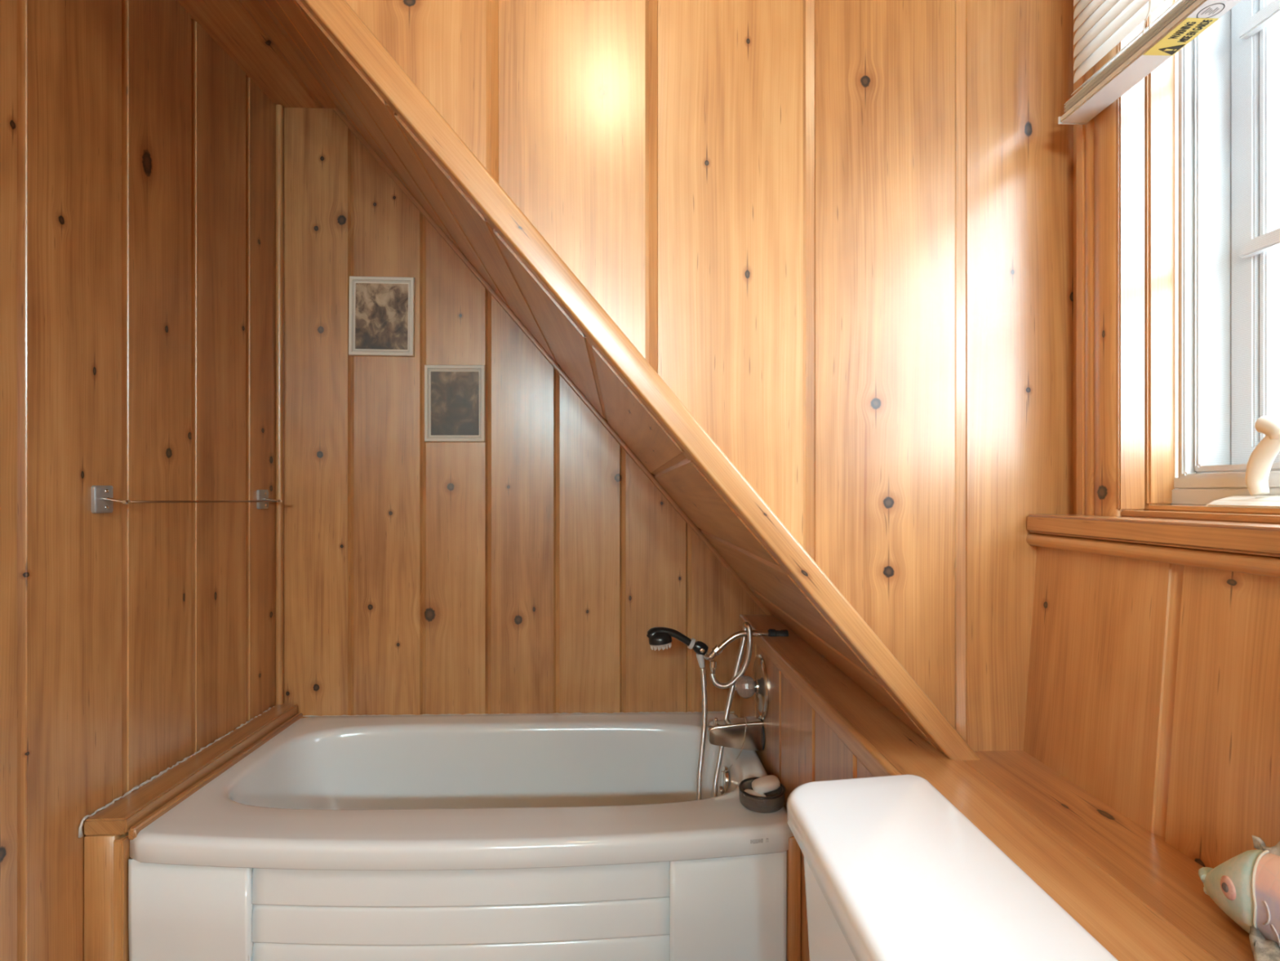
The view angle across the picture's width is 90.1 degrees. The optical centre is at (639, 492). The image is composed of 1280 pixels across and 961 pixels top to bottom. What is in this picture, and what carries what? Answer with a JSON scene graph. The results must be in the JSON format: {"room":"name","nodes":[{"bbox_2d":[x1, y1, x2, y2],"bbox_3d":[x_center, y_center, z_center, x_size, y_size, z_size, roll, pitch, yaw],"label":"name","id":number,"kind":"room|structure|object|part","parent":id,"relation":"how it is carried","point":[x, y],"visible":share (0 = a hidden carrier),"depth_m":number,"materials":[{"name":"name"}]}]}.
{"room":"bathroom","nodes":[
{"label":"bathroom","id":0,"kind":"room"},
{"bbox_2d":[0,0,275,960],"bbox_3d":[-1.245,-0.021,-0.293,0.024,2.543,4.940,0,0,0],"label":"wall","id":1,"kind":"structure","parent":0,"point":[138,157],"depth_m":1.48,"materials":[{"name":"brown wood"}]},
{"bbox_2d":[78,706,275,837],"bbox_3d":[-1.212,0.728,1.760,0.014,0.045,0.749,0,0,0],"label":"trim","id":2,"kind":"structure","parent":1,"relation":"attached to","point":[80,828],"depth_m":1.56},
{"bbox_2d":[91,485,282,513],"bbox_3d":[-1.188,0.019,1.748,0.062,0.069,0.657,0,0,0],"label":"towel bar","id":3,"kind":"object","parent":1,"relation":"attached to","point":[103,500],"visible":1,"depth_m":1.46,"materials":[{"name":"metal"}]},
{"bbox_3d":[-1.191,0.017,1.446,0.053,0.015,0.017,0,0,-2],"label":"bracket arm","id":4,"kind":"part","parent":3,"relation":"part of","materials":[{"name":"silver metal"}]},
{"bbox_3d":[-1.163,0.025,1.752,0.005,0.012,0.607,0,0,0],"label":"rod","id":5,"kind":"part","parent":3,"relation":"part of","materials":[{"name":"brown metal"}]},
{"bbox_3d":[-1.187,0.024,2.053,0.053,0.015,0.017,0,0,-2],"label":"bracket arm","id":6,"kind":"part","parent":3,"relation":"part of","materials":[{"name":"silver metal"}]},
{"bbox_2d":[83,703,297,835],"bbox_3d":[-1.184,0.730,1.770,0.093,0.046,0.746,0,0,-2],"label":"trim","id":7,"kind":"structure","parent":1,"relation":"attached to","point":[118,817],"depth_m":1.61,"materials":[{"name":"brown wood"}]},
{"bbox_2d":[176,0,336,108],"bbox_3d":[-0.203,-1.305,-0.266,2.220,0.024,4.920,0,0,-2],"label":"ceiling","id":8,"kind":"structure","parent":0,"point":[243,29],"depth_m":1.86,"materials":[{"name":"brown wood"}]},
{"bbox_2d":[283,107,764,717],"bbox_3d":[-0.377,-0.021,2.182,1.750,2.543,0.024,0,0,-2],"label":"wall","id":9,"kind":"structure","parent":0,"point":[529,567],"depth_m":2.16,"materials":[{"name":"brown wood"}]},
{"bbox_2d":[275,104,283,704],"bbox_3d":[-1.206,-0.285,2.137,0.022,2.011,0.022,0,0,-2],"label":"trim","id":10,"kind":"structure","parent":9,"relation":"attached to","point":[279,108],"depth_m":2.13,"materials":[{"name":"brown wood"}]},
{"bbox_2d":[348,275,415,356],"bbox_3d":[-0.869,-0.591,2.150,0.219,0.267,0.012,0,0,-2],"label":"framed picture","id":11,"kind":"object","parent":9,"relation":"attached to","point":[381,311],"visible":1,"depth_m":2.15,"materials":[{"name":"grey"}]},
{"bbox_2d":[355,283,408,349],"bbox_3d":[-0.869,-0.591,2.151,0.178,0.224,0.003,0,0,-2],"label":"print","id":12,"kind":"object","parent":11,"relation":"attached to","point":[381,309],"depth_m":2.15},
{"bbox_2d":[424,364,485,441],"bbox_3d":[-0.625,-0.299,2.156,0.203,0.258,0.012,0,0,-2],"label":"framed picture","id":13,"kind":"object","parent":9,"relation":"attached to","point":[455,395],"visible":1,"depth_m":2.16,"materials":[{"name":"grey"}]},
{"bbox_2d":[431,371,479,435],"bbox_3d":[-0.625,-0.299,2.158,0.162,0.216,0.003,0,0,-2],"label":"print","id":14,"kind":"object","parent":13,"relation":"attached to","point":[455,395],"depth_m":2.16},
{"bbox_2d":[333,106,771,614],"bbox_3d":[-0.289,-0.432,2.167,1.483,1.724,0.012,0,0,-2],"label":"trim","id":15,"kind":"structure","parent":9,"relation":"attached to","point":[336,110],"depth_m":2.16,"materials":[{"name":"brown wood"}]},
{"bbox_2d":[257,0,936,748],"bbox_3d":[-0.253,-0.429,1.605,1.499,1.744,1.158,0,0,-2],"label":"ceiling","id":16,"kind":"structure","parent":0,"point":[351,92],"depth_m":1.34,"materials":[{"name":"brown wood"}]},
{"bbox_2d":[345,0,1073,751],"bbox_3d":[-0.128,-0.416,1.026,1.717,1.792,0.019,0,0,-2],"label":"wall","id":17,"kind":"structure","parent":0,"point":[839,233],"depth_m":1.03,"materials":[{"name":"brown wood"}]},
{"bbox_2d":[740,626,872,960],"bbox_3d":[0.420,0.850,-0.248,0.015,0.800,4.880,0,0,-2],"label":"wall","id":18,"kind":"structure","parent":0,"point":[800,747],"depth_m":1.47,"materials":[{"name":"brown wood"}]},
{"bbox_2d":[734,653,768,719],"bbox_3d":[0.314,0.563,1.848,0.078,0.182,0.182,0,0,-2],"label":"shower valve","id":19,"kind":"object","parent":18,"relation":"attached to","point":[746,686],"visible":1,"depth_m":1.82,"materials":[{"name":"silver metal"}]},
{"bbox_3d":[0.306,0.563,1.847,0.058,0.066,0.066,0,0,-2],"label":"clear knob","id":20,"kind":"part","parent":19,"relation":"part of","materials":[{"name":"plastic"}]},
{"bbox_3d":[0.334,0.563,1.848,0.010,0.044,0.044,0,0,-2],"label":"valve stem","id":21,"kind":"part","parent":19,"relation":"part of","materials":[{"name":"silver metal"}]},
{"bbox_2d":[786,835,800,960],"bbox_3d":[0.348,1.015,1.453,0.030,0.470,0.025,0,0,-2],"label":"trim","id":22,"kind":"structure","parent":18,"relation":"attached to","point":[793,853],"depth_m":1.44,"materials":[{"name":"brown wood"}]},
{"bbox_2d":[739,614,902,776],"bbox_3d":[0.419,0.440,-0.244,0.017,0.040,4.868,0,0,-2],"label":"trim","id":23,"kind":"structure","parent":18,"relation":"attached to","point":[873,760],"depth_m":1.25,"materials":[{"name":"brown wood"}]},
{"bbox_2d":[743,614,1254,960],"bbox_3d":[0.557,0.430,-0.244,0.265,0.020,4.880,0,0,-2],"label":"shelf","id":24,"kind":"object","parent":18,"relation":"on","point":[1140,896],"depth_m":0.77,"materials":[{"name":"brown wood"}]},
{"bbox_2d":[1198,835,1279,960],"bbox_3d":[0.573,0.368,0.517,0.073,0.113,0.284,0,0,-2],"label":"fish figurine","id":25,"kind":"object","parent":24,"relation":"on","point":[1246,886],"visible":1,"depth_m":0.59,"materials":[{"name":"ceramic"}]},
{"bbox_2d":[605,0,1279,583],"bbox_3d":[-0.241,-0.045,1.631,2.510,2.650,1.325,0,0,-2],"label":"wall","id":26,"kind":"structure","parent":0,"point":[1176,53],"depth_m":1.00,"materials":[{"name":"brown wood"}]},
{"bbox_2d":[84,834,122,960],"bbox_3d":[-1.186,1.002,1.418,0.067,0.496,0.038,0,0,-2],"label":"trim","id":27,"kind":"structure","parent":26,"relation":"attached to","point":[98,849],"depth_m":1.40,"materials":[{"name":"brown wood"}]},
{"bbox_2d":[113,831,132,960],"bbox_3d":[-1.141,1.005,1.416,0.021,0.490,0.045,0,0,-2],"label":"trim","id":28,"kind":"structure","parent":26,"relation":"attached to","point":[121,844],"depth_m":1.40,"materials":[{"name":"brown wood"}]},
{"bbox_2d":[128,712,302,839],"bbox_3d":[-1.129,0.753,1.774,0.017,0.026,0.742,0,0,-2],"label":"trim","id":29,"kind":"structure","parent":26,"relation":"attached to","point":[133,831],"depth_m":1.64,"materials":[{"name":"brown wood"}]},
{"bbox_2d":[302,711,733,716],"bbox_3d":[-0.414,0.753,2.167,1.474,0.007,0.005,0,0,-2],"label":"trim","id":30,"kind":"structure","parent":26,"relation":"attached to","point":[695,711],"depth_m":2.17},
{"bbox_2d":[299,0,980,760],"bbox_3d":[-0.219,-0.433,1.018,1.525,1.727,0.075,0,0,-2],"label":"trim","id":31,"kind":"structure","parent":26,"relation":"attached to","point":[337,18],"depth_m":0.99,"materials":[{"name":"brown wood"}]},
{"bbox_2d":[646,622,788,799],"bbox_3d":[0.227,0.744,1.837,0.414,0.725,0.127,0,0,-2],"label":"shower","id":32,"kind":"object","parent":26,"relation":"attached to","point":[660,637],"visible":0.7,"depth_m":1.86,"materials":[{"name":"silver metal"}]},
{"bbox_3d":[0.320,0.441,1.870,0.221,0.076,0.019,0,0,-2],"label":"shower arm","id":33,"kind":"part","parent":32,"relation":"part of","materials":[{"name":"silver metal"}]},
{"bbox_2d":[706,715,764,751],"bbox_3d":[0.275,0.699,1.847,0.156,0.092,0.088,0,0,-2],"label":"tub spout","id":34,"kind":"object","parent":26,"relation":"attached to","point":[730,732],"visible":0.99,"depth_m":1.82,"materials":[{"name":"silver metal"}]},
{"bbox_2d":[720,715,746,772],"bbox_3d":[0.271,0.730,1.846,0.076,0.153,0.062,0,0,-2],"label":"chain","id":35,"kind":"object","parent":34,"relation":"hanging from","point":[744,716],"visible":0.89,"depth_m":1.82,"materials":[{"name":"silver metal"}]},
{"bbox_2d":[1073,4,1076,514],"bbox_3d":[0.770,-0.021,-0.819,0.024,2.543,3.760,0,0,-2],"label":"wall","id":36,"kind":"structure","parent":0,"point":[1074,6],"depth_m":1.04,"materials":[{"name":"brown wood"}]},
{"bbox_2d":[1026,0,1279,556],"bbox_3d":[0.814,-0.506,-0.813,0.279,1.142,3.709,0,0,-2],"label":"window","id":37,"kind":"structure","parent":36,"relation":"in","point":[1128,490],"depth_m":0.91,"materials":[{"name":"brown wood"}]},
{"bbox_3d":[0.698,-0.520,0.969,0.020,1.110,0.088,0,0,-2],"label":"casing","id":38,"kind":"part","parent":37,"relation":"part of","materials":[{"name":"brown wood"}]},
{"bbox_2d":[1057,0,1241,124],"bbox_3d":[0.679,-0.806,0.420,0.045,0.487,1.121,0,0,-2],"label":"window blind","id":39,"kind":"object","parent":37,"relation":"attached to","point":[1184,20],"visible":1,"depth_m":0.87,"materials":[{"name":"white plastic"}]},
{"bbox_3d":[0.652,-0.630,0.823,0.005,0.108,0.018,0,0,-2],"label":"ladder cord","id":40,"kind":"part","parent":39,"relation":"part of","materials":[{"name":"white fabric"}]},
{"bbox_3d":[0.654,-0.797,0.820,0.002,0.443,0.004,0,0,34],"label":"ladder cord","id":41,"kind":"part","parent":39,"relation":"part of","materials":[{"name":"white fabric"}]},
{"bbox_3d":[0.721,0.050,-0.816,0.094,0.030,3.709,0,0,-2],"label":"sill","id":42,"kind":"part","parent":37,"relation":"part of","materials":[{"name":"brown wood"}]},
{"bbox_3d":[0.785,0.007,0.424,0.007,0.023,1.002,0,0,-2],"label":"frame","id":43,"kind":"part","parent":37,"relation":"part of","materials":[{"name":"white plastic"}]},
{"bbox_3d":[0.787,-0.013,0.424,0.004,0.016,1.001,0,0,-2],"label":"frame","id":44,"kind":"part","parent":37,"relation":"part of","materials":[{"name":"white plastic"}]},
{"bbox_3d":[0.854,-0.484,0.425,0.129,1.007,0.999,0,0,-2],"label":"frame","id":45,"kind":"part","parent":37,"relation":"part of","materials":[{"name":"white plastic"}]},
{"bbox_3d":[0.875,-0.501,0.425,0.037,0.949,0.975,0,0,-2],"label":"sash","id":46,"kind":"part","parent":37,"relation":"part of","materials":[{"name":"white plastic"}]},
{"bbox_3d":[0.754,-0.034,0.768,0.020,0.078,0.044,0,0,-2],"label":"crank arm","id":47,"kind":"part","parent":37,"relation":"part of","materials":[{"name":"beige plastic"}]},
{"bbox_3d":[0.752,-0.076,0.757,0.020,0.031,0.032,0,0,-2],"label":"crank knob","id":48,"kind":"part","parent":37,"relation":"part of","materials":[{"name":"beige plastic"}]},
{"bbox_2d":[1022,546,1279,868],"bbox_3d":[0.696,0.255,-0.816,0.044,0.372,3.730,0,0,-2],"label":"wall","id":49,"kind":"structure","parent":0,"point":[1153,687],"depth_m":0.79,"materials":[{"name":"brown wood"}]},
{"bbox_2d":[1026,532,1279,577],"bbox_3d":[0.693,0.076,-0.816,0.026,0.022,3.710,0,0,-2],"label":"trim","id":50,"kind":"structure","parent":49,"relation":"attached to","point":[1255,564],"depth_m":0.77,"materials":[{"name":"brown wood"}]},
{"bbox_3d":[-0.203,1.259,-0.266,2.220,0.018,4.920,0,0,-2],"label":"floor","id":51,"kind":"structure","parent":0,"visible":0},
{"bbox_2d":[128,711,793,960],"bbox_3d":[-0.396,1.001,1.767,1.483,0.498,0.803,0,0,-2],"label":"bathtub","id":52,"kind":"object","parent":51,"relation":"on","point":[544,837],"visible":0.96,"depth_m":1.41,"materials":[{"name":"ceramic"}]},
{"bbox_2d":[129,711,793,870],"bbox_3d":[-0.396,0.934,1.767,1.483,0.364,0.803,0,0,-2],"label":"bathtub rim","id":53,"kind":"object","parent":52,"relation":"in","point":[544,791],"depth_m":1.72,"materials":[{"name":"ceramic"}]},
{"bbox_2d":[719,786,723,795],"bbox_3d":[0.236,0.866,1.852,0.011,0.025,0.024,0,0,-2],"label":"grille","id":54,"kind":"object","parent":52,"relation":"attached to","point":[721,788],"depth_m":1.84,"materials":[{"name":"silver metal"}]},
{"bbox_3d":[0.245,0.835,1.853,0.018,0.074,0.074,0,0,-2],"label":"overflow plate","id":55,"kind":"part","parent":52,"relation":"part of","materials":[{"name":"silver metal"}]},
{"bbox_2d":[738,777,785,813],"bbox_3d":[0.294,0.732,1.544,0.111,0.039,0.111,0,0,-2],"label":"soap dish","id":56,"kind":"object","parent":52,"relation":"on","point":[774,801],"visible":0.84,"depth_m":1.50,"materials":[{"name":"ceramic"}]},
{"bbox_2d":[744,789,765,796],"bbox_3d":[0.275,0.727,1.531,0.054,0.014,0.036,0,0,23],"label":"soap sliver","id":57,"kind":"object","parent":56,"relation":"in","point":[752,792],"visible":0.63,"depth_m":1.53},
{"bbox_2d":[751,774,780,793],"bbox_3d":[0.306,0.711,1.554,0.067,0.034,0.048,0,0,-2],"label":"soap bar","id":58,"kind":"object","parent":56,"relation":"in","point":[769,783],"visible":1,"depth_m":1.54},
{"bbox_2d":[786,773,1118,960],"bbox_3d":[0.044,0.825,0.665,0.740,0.850,0.606,0,0,-2],"label":"toilet","id":59,"kind":"object","parent":51,"relation":"on","point":[895,871],"visible":1,"depth_m":0.67,"materials":[{"name":"white ceramic"}]},
{"bbox_3d":[0.310,0.645,0.643,0.190,0.411,0.515,0,0,-2],"label":"tank","id":60,"kind":"part","parent":59,"relation":"part of","materials":[{"name":"white ceramic"}]}
]}

